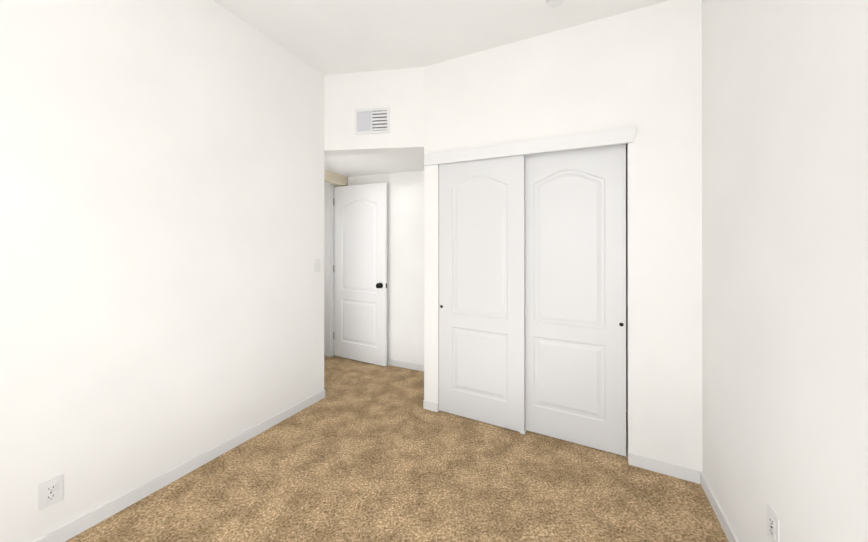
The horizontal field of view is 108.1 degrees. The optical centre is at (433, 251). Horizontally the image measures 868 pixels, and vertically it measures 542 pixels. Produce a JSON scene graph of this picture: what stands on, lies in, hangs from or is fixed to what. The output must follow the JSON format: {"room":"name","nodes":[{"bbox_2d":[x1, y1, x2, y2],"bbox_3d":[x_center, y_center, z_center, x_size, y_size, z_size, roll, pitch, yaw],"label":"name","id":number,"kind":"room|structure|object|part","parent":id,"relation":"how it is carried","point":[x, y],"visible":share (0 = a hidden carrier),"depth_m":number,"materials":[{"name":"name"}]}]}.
{"room":"empty bedroom","nodes":[
{"label":"empty bedroom","id":0,"kind":"room"},
{"bbox_2d":[0,0,323,541],"bbox_3d":[-1.946,-0.221,1.130,0.120,3.126,4.020,0,0,26],"label":"wall","id":1,"kind":"structure","parent":0,"point":[161,230],"depth_m":1.73,"materials":[{"name":"paint"}]},
{"bbox_2d":[38,474,62,510],"bbox_3d":[-1.732,1.089,1.422,0.008,0.116,0.072,0,0,26],"label":"outlet","id":2,"kind":"object","parent":1,"relation":"attached to","point":[44,494],"visible":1,"depth_m":1.42,"materials":[{"name":"white plastic"}]},
{"bbox_2d":[314,259,319,271],"bbox_3d":[-1.051,0.125,2.832,0.038,0.116,0.066,0,0,-2],"label":"light switch","id":3,"kind":"object","parent":1,"relation":"attached to","point":[316,265],"visible":1,"depth_m":2.82,"materials":[{"name":"white plastic"}]},
{"bbox_2d":[34,347,738,541],"bbox_3d":[-0.604,1.306,1.334,4.344,0.072,6.320,0,0,-2],"label":"baseboard","id":4,"kind":"structure","parent":1,"relation":"attached to","point":[72,529],"depth_m":1.85,"materials":[{"name":"white wood"}]},
{"bbox_2d":[324,170,347,185],"bbox_3d":[-1.363,0.195,3.615,0.120,2.304,0.962,0,0,26],"label":"wall","id":5,"kind":"structure","parent":0,"point":[333,178],"depth_m":3.84,"materials":[{"name":"paint"}]},
{"bbox_2d":[324,170,423,364],"bbox_3d":[-0.859,-0.250,3.973,2.456,3.195,0.120,0,0,26],"label":"wall","id":6,"kind":"structure","parent":0,"point":[405,266],"depth_m":3.66,"materials":[{"name":"paint"}]},
{"bbox_2d":[325,183,336,356],"bbox_3d":[-1.336,0.203,4.087,0.118,2.290,0.089,0,0,26],"label":"door frame","id":7,"kind":"structure","parent":6,"relation":"attached to","point":[329,272],"depth_m":4.05,"materials":[{"name":"white wood"}]},
{"bbox_2d":[334,182,386,366],"bbox_3d":[-0.913,0.253,3.847,0.721,2.164,0.477,0,0,-2],"label":"entry door","id":8,"kind":"structure","parent":6,"relation":"in","point":[360,272],"depth_m":3.83,"materials":[{"name":"white wood"}]},
{"bbox_3d":[-0.635,0.397,3.659,0.081,0.066,0.083,0,0,-2],"label":"knob","id":9,"kind":"part","parent":8,"relation":"part of","materials":[{"name":"brown metal"}]},
{"bbox_2d":[324,67,423,153],"bbox_3d":[-0.537,-1.339,2.872,0.952,0.874,0.120,0,0,12],"label":"wall","id":10,"kind":"structure","parent":0,"point":[399,93],"depth_m":2.81,"materials":[{"name":"paint"}]},
{"bbox_2d":[355,107,389,134],"bbox_3d":[-0.554,-1.164,2.809,0.330,0.236,0.009,0,0,12],"label":"air vent","id":11,"kind":"object","parent":10,"relation":"in","point":[373,121],"visible":1,"depth_m":2.81,"materials":[{"name":"white metal"}]},
{"bbox_3d":[-0.625,-1.167,2.826,0.136,0.185,0.040,0,0,-2],"label":"panel","id":12,"kind":"part","parent":11,"relation":"part of","materials":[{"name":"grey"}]},
{"bbox_2d":[324,151,423,176],"bbox_3d":[-1.086,-0.996,3.484,2.476,0.190,0.962,0,0,26],"label":"ceiling","id":13,"kind":"structure","parent":0,"point":[356,164],"depth_m":3.30,"materials":[{"name":"paint"}]},
{"bbox_2d":[65,353,728,541],"bbox_3d":[-1.046,1.373,1.369,5.287,0.062,5.800,0,0,26],"label":"floor","id":14,"kind":"structure","parent":0,"point":[361,451],"depth_m":1.78,"materials":[{"name":"carpet"}]},
{"bbox_2d":[214,0,668,74],"bbox_3d":[-1.046,-1.680,1.376,5.287,0.388,5.800,0,0,26],"label":"ceiling","id":15,"kind":"structure","parent":0,"point":[327,37],"depth_m":2.21,"materials":[{"name":"paint"}]},
{"bbox_2d":[545,0,563,7],"bbox_3d":[0.739,-1.526,1.905,0.120,0.041,0.120,0,0,-2],"label":"smoke detector","id":16,"kind":"object","parent":15,"relation":"attached to","point":[554,3],"visible":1,"depth_m":1.91,"materials":[{"name":"white plastic"}]},
{"bbox_2d":[424,0,702,471],"bbox_3d":[0.763,-0.194,2.319,1.863,3.075,0.120,0,0,28],"label":"wall","id":17,"kind":"structure","parent":0,"point":[641,69],"depth_m":1.97,"materials":[{"name":"paint"}]},
{"bbox_2d":[439,155,524,431],"bbox_3d":[0.361,0.287,2.500,0.704,2.099,0.035,0,0,28],"label":"closet door","id":18,"kind":"structure","parent":17,"relation":"in","point":[482,290],"depth_m":2.47,"materials":[{"name":"white wood"}]},
{"bbox_2d":[424,126,636,165],"bbox_3d":[0.596,-0.760,2.331,1.534,0.148,0.020,0,0,28],"label":"trim","id":19,"kind":"structure","parent":17,"relation":"attached to","point":[625,135],"depth_m":2.24,"materials":[{"name":"white wood"}]},
{"bbox_2d":[525,144,625,455],"bbox_3d":[0.950,0.297,2.234,0.704,2.078,0.035,0,0,28],"label":"closet door","id":20,"kind":"structure","parent":17,"relation":"in","point":[575,293],"depth_m":2.19,"materials":[{"name":"white wood"}]},
{"bbox_2d":[626,143,626,411],"bbox_3d":[0.967,-0.193,2.698,1.863,3.075,0.740,0,0,28],"label":"wall","id":21,"kind":"structure","parent":0,"point":[626,277],"depth_m":2.63,"materials":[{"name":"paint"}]},
{"bbox_2d":[702,0,867,541],"bbox_3d":[0.932,-0.153,0.403,0.120,2.985,5.220,0,0,26],"label":"wall","id":22,"kind":"structure","parent":0,"point":[785,260],"depth_m":1.05,"materials":[{"name":"paint"}]},
{"bbox_2d":[767,505,779,541],"bbox_3d":[1.214,0.988,1.127,0.008,0.111,0.072,0,0,26],"label":"outlet","id":23,"kind":"object","parent":22,"relation":"attached to","point":[775,525],"visible":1,"depth_m":1.12,"materials":[{"name":"white plastic"}]}
]}

